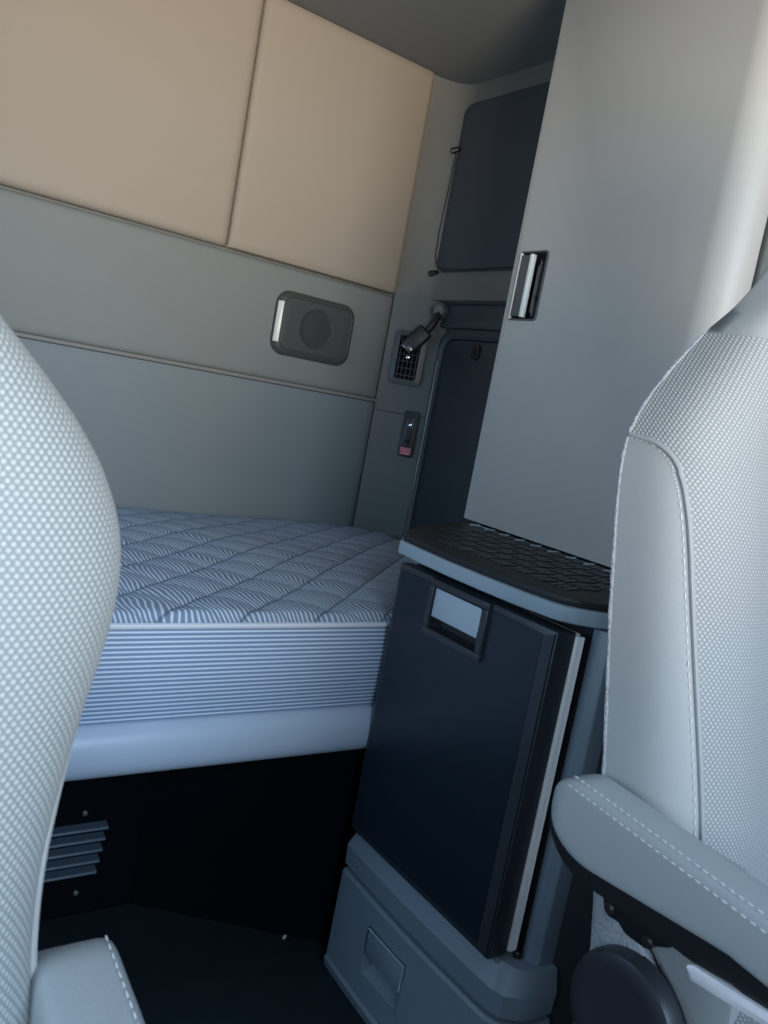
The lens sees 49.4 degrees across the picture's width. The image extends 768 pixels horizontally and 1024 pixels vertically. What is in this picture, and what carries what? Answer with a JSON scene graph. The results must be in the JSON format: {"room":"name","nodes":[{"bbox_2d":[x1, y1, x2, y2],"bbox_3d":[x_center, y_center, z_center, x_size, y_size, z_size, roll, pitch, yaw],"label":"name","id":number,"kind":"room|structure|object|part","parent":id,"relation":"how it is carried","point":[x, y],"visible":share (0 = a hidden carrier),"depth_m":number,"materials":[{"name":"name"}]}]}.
{"room":"vehicle interior","nodes":[
{"label":"vehicle interior","id":0,"kind":"room"},
{"bbox_2d":[37,748,365,1023],"bbox_3d":[-0.188,1.149,0.934,2.750,0.050,3.830,5,9,-36],"label":"floor","id":1,"kind":"structure","parent":0,"point":[179,968],"depth_m":1.80,"materials":[{"name":"black carpet"}]},
{"bbox_2d":[0,316,144,1023],"bbox_3d":[-0.325,0.356,0.300,0.575,1.609,0.742,5,9,-36],"label":"seat","id":2,"kind":"object","parent":1,"relation":"on","point":[60,543],"visible":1,"depth_m":0.55,"materials":[{"name":"fabric"}]},
{"bbox_3d":[-0.098,0.403,0.390,0.063,0.077,0.572,6,9,-32],"label":"armrest","id":3,"kind":"part","parent":2,"relation":"part of","materials":[{"name":"grey leather"}]},
{"bbox_2d":[39,772,149,921],"bbox_3d":[-1.180,0.605,1.456,1.569,0.517,0.038,5,9,-36],"label":"base panel","id":4,"kind":"object","parent":1,"relation":"on","point":[93,850],"visible":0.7,"depth_m":1.86,"materials":[{"name":"black plastic"}]},
{"bbox_2d":[43,820,108,882],"bbox_3d":[-0.705,0.741,1.812,0.194,0.116,0.022,5,9,-36],"label":"grille","id":5,"kind":"object","parent":4,"relation":"attached to","point":[77,848],"depth_m":1.83,"materials":[{"name":"grey plastic"}]},
{"bbox_2d":[130,749,359,942],"bbox_3d":[-0.322,0.712,1.917,0.460,0.499,0.015,11,7,2],"label":"base panel","id":6,"kind":"object","parent":1,"relation":"on","point":[257,844],"visible":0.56,"depth_m":1.92,"materials":[{"name":"black plastic"}]},
{"bbox_2d":[324,522,610,1023],"bbox_3d":[0.316,0.581,1.893,0.772,0.992,0.794,5,9,-36],"label":"base cabinet","id":7,"kind":"object","parent":1,"relation":"on","point":[457,902],"visible":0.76,"depth_m":1.53,"materials":[{"name":"grey plastic"}]},
{"bbox_3d":[0.075,0.952,1.659,0.129,0.236,0.524,5,9,-36],"label":"drawer","id":8,"kind":"part","parent":7,"relation":"part of","materials":[{"name":"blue plastic"}]},
{"bbox_2d":[352,563,594,958],"bbox_3d":[0.154,0.444,1.617,0.124,0.613,0.468,5,9,-36],"label":"fridge","id":9,"kind":"object","parent":7,"relation":"in","point":[483,692],"depth_m":1.51,"materials":[{"name":"black plastic"}]},
{"bbox_3d":[0.323,0.514,1.444,0.042,0.643,0.040,5,9,-36],"label":"frame post","id":10,"kind":"part","parent":7,"relation":"part of","materials":[{"name":"blue plastic"}]},
{"bbox_2d":[464,0,767,566],"bbox_3d":[0.633,-0.568,1.917,0.348,1.353,0.612,5,9,-36],"label":"wardrobe","id":11,"kind":"object","parent":7,"relation":"on","point":[645,218],"visible":0.77,"depth_m":1.81,"materials":[{"name":"grey plastic"}]},
{"bbox_3d":[0.359,-0.547,2.030,0.030,0.167,0.099,5,9,-36],"label":"handle","id":12,"kind":"part","parent":11,"relation":"part of","materials":[{"name":"grey metal"}]},
{"bbox_2d":[549,267,767,1023],"bbox_3d":[0.558,0.376,0.902,0.701,1.734,0.771,5,9,-36],"label":"seat","id":13,"kind":"object","parent":1,"relation":"on","point":[670,839],"visible":1,"depth_m":0.92,"materials":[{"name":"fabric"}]},
{"bbox_3d":[0.342,0.390,0.719,0.061,0.087,0.584,7,8,-28],"label":"armrest","id":14,"kind":"part","parent":13,"relation":"part of","materials":[{"name":"grey leather"}]},
{"bbox_3d":[0.526,0.175,1.085,0.541,0.740,0.230,5,9,-36],"label":"backrest","id":15,"kind":"part","parent":13,"relation":"part of","materials":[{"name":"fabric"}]},
{"bbox_2d":[667,976,759,1023],"bbox_3d":[0.648,0.570,0.866,0.524,0.075,0.500,5,9,-36],"label":"cushion","id":16,"kind":"object","parent":13,"relation":"on","point":[697,1005],"depth_m":0.86,"materials":[{"name":"fabric"}]},
{"bbox_2d":[0,185,404,414],"bbox_3d":[-1.018,-0.440,2.290,2.750,2.400,0.050,5,9,-36],"label":"wall","id":17,"kind":"structure","parent":0,"point":[5,187],"depth_m":2.46,"materials":[{"name":"plastic"}]},
{"bbox_2d":[0,0,263,246],"bbox_3d":[-1.164,-1.222,1.921,1.868,0.732,0.044,5,9,-36],"label":"upholstered panel","id":18,"kind":"object","parent":17,"relation":"attached to","point":[135,111],"visible":1,"depth_m":2.26,"materials":[{"name":"fabric"}]},
{"bbox_2d":[13,331,376,526],"bbox_3d":[-1.157,0.122,2.287,2.502,1.255,0.027,5,9,-36],"label":"upholstered panel","id":19,"kind":"object","parent":17,"relation":"attached to","point":[165,435],"visible":0.4,"depth_m":2.61,"materials":[{"name":"leather"}]},
{"bbox_2d":[0,187,391,397],"bbox_3d":[-1.012,-0.663,2.184,2.502,0.359,0.024,5,9,-36],"label":"upholstered panel","id":20,"kind":"object","parent":17,"relation":"attached to","point":[67,273],"visible":0.9,"depth_m":2.43,"materials":[{"name":"leather"}]},
{"bbox_2d":[270,291,354,365],"bbox_3d":[-0.225,-0.595,2.717,0.292,0.202,0.028,5,9,-36],"label":"speaker","id":21,"kind":"object","parent":20,"relation":"attached to","point":[306,327],"visible":1,"depth_m":2.70},
{"bbox_2d":[64,703,374,781],"bbox_3d":[-0.847,0.312,1.855,2.490,0.104,1.082,5,9,-36],"label":"bunk bed","id":22,"kind":"object","parent":17,"relation":"attached to","point":[100,750],"visible":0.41,"depth_m":1.58,"materials":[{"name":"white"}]},
{"bbox_2d":[79,507,413,724],"bbox_3d":[-0.814,0.153,1.854,2.540,0.218,1.071,5,9,-36],"label":"mattress","id":23,"kind":"object","parent":22,"relation":"on","point":[216,615],"visible":0.62,"depth_m":1.71,"materials":[{"name":"white"}]},
{"bbox_3d":[-0.817,0.173,1.856,2.540,0.176,1.071,5,9,-36],"label":"panel","id":24,"kind":"part","parent":23,"relation":"part of","materials":[{"name":"fabric"}]},
{"bbox_2d":[224,0,433,293],"bbox_3d":[-0.151,-1.131,2.648,0.628,0.732,0.044,5,9,-36],"label":"upholstered panel","id":25,"kind":"object","parent":17,"relation":"attached to","point":[335,123],"visible":0.99,"depth_m":2.61,"materials":[{"name":"fabric"}]},
{"bbox_2d":[388,329,427,385],"bbox_3d":[0.084,-0.534,2.897,0.112,0.184,0.022,11,7,6],"label":"air vent","id":26,"kind":"object","parent":17,"relation":"attached to","point":[408,366],"visible":0.82,"depth_m":2.90,"materials":[{"name":"grey plastic"}]},
{"bbox_2d":[287,0,565,84],"bbox_3d":[-0.072,-1.310,1.083,2.650,0.050,2.570,5,9,-36],"label":"ceiling","id":27,"kind":"structure","parent":0,"point":[470,42],"depth_m":2.46,"materials":[{"name":"grey fabric"}]},
{"bbox_2d":[419,304,505,418],"bbox_3d":[0.837,-0.055,1.979,0.050,2.400,2.670,5,9,-36],"label":"wall","id":28,"kind":"structure","parent":0,"point":[447,329],"depth_m":2.75,"materials":[{"name":"grey plastic"}]},
{"bbox_2d":[351,409,424,539],"bbox_3d":[-0.053,0.250,3.013,0.145,1.218,0.145,5,9,-36],"label":"trim","id":29,"kind":"structure","parent":28,"relation":"attached to","point":[387,477],"depth_m":2.97,"materials":[{"name":"plastic"}]},
{"bbox_2d":[398,410,419,457],"bbox_3d":[0.086,-0.273,2.923,0.050,0.160,0.021,11,7,6],"label":"wall switch","id":30,"kind":"object","parent":28,"relation":"attached to","point":[411,418],"visible":1,"depth_m":2.92,"materials":[{"name":"black plastic"}]},
{"bbox_3d":[0.074,-0.213,2.930,0.038,0.026,0.002,11,7,6],"label":"label plate","id":31,"kind":"part","parent":30,"relation":"part of","materials":[{"name":"red plastic"}]},
{"bbox_2d":[373,292,450,417],"bbox_3d":[0.094,-0.545,2.908,0.145,0.408,0.145,5,9,-36],"label":"trim","id":32,"kind":"structure","parent":28,"relation":"attached to","point":[407,312],"depth_m":2.91,"materials":[{"name":"plastic"}]},
{"bbox_2d":[401,302,448,353],"bbox_3d":[0.146,-0.626,2.845,0.164,0.192,0.086,5,9,-36],"label":"reading lamp","id":33,"kind":"object","parent":28,"relation":"attached to","point":[420,335],"visible":0.99,"depth_m":2.82,"materials":[{"name":"grey plastic"}]},
{"bbox_2d":[403,329,500,536],"bbox_3d":[0.300,-0.111,2.658,0.038,0.920,0.662,5,9,-36],"label":"door","id":34,"kind":"structure","parent":28,"relation":"in","point":[463,371],"depth_m":2.78,"materials":[{"name":"grey plastic"}]},
{"bbox_2d":[440,305,505,330],"bbox_3d":[0.394,-0.604,2.609,0.015,0.078,0.685,5,9,-36],"label":"trim","id":35,"kind":"structure","parent":28,"relation":"attached to","point":[473,317],"depth_m":2.74,"materials":[{"name":"grey plastic"}]},
{"bbox_2d":[393,60,553,304],"bbox_3d":[0.379,-1.019,2.554,0.135,0.734,0.818,5,9,-36],"label":"trim","id":36,"kind":"structure","parent":28,"relation":"attached to","point":[449,100],"depth_m":2.85,"materials":[{"name":"grey plastic"}]},
{"bbox_2d":[429,82,549,276],"bbox_3d":[0.426,-1.023,2.571,0.050,0.584,0.765,5,9,-36],"label":"panel","id":37,"kind":"object","parent":28,"relation":"attached to","point":[496,150],"visible":0.53,"depth_m":2.70,"materials":[{"name":"plastic"}]},
{"bbox_3d":[0.407,-0.967,2.596,0.007,0.415,0.722,5,9,-36],"label":"cord","id":38,"kind":"part","parent":37,"relation":"part of","materials":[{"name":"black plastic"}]},
{"bbox_3d":[0.888,-0.491,1.681,0.279,1.355,0.095,5,9,-36],"label":"trim","id":39,"kind":"structure","parent":0,"visible":0},
{"bbox_2d":[751,220,767,288],"bbox_3d":[0.749,-0.509,1.626,0.025,1.355,0.022,5,9,-36],"label":"trim","id":40,"kind":"structure","parent":39,"relation":"attached to","point":[762,264],"depth_m":1.62,"materials":[{"name":"plastic"}]}
]}

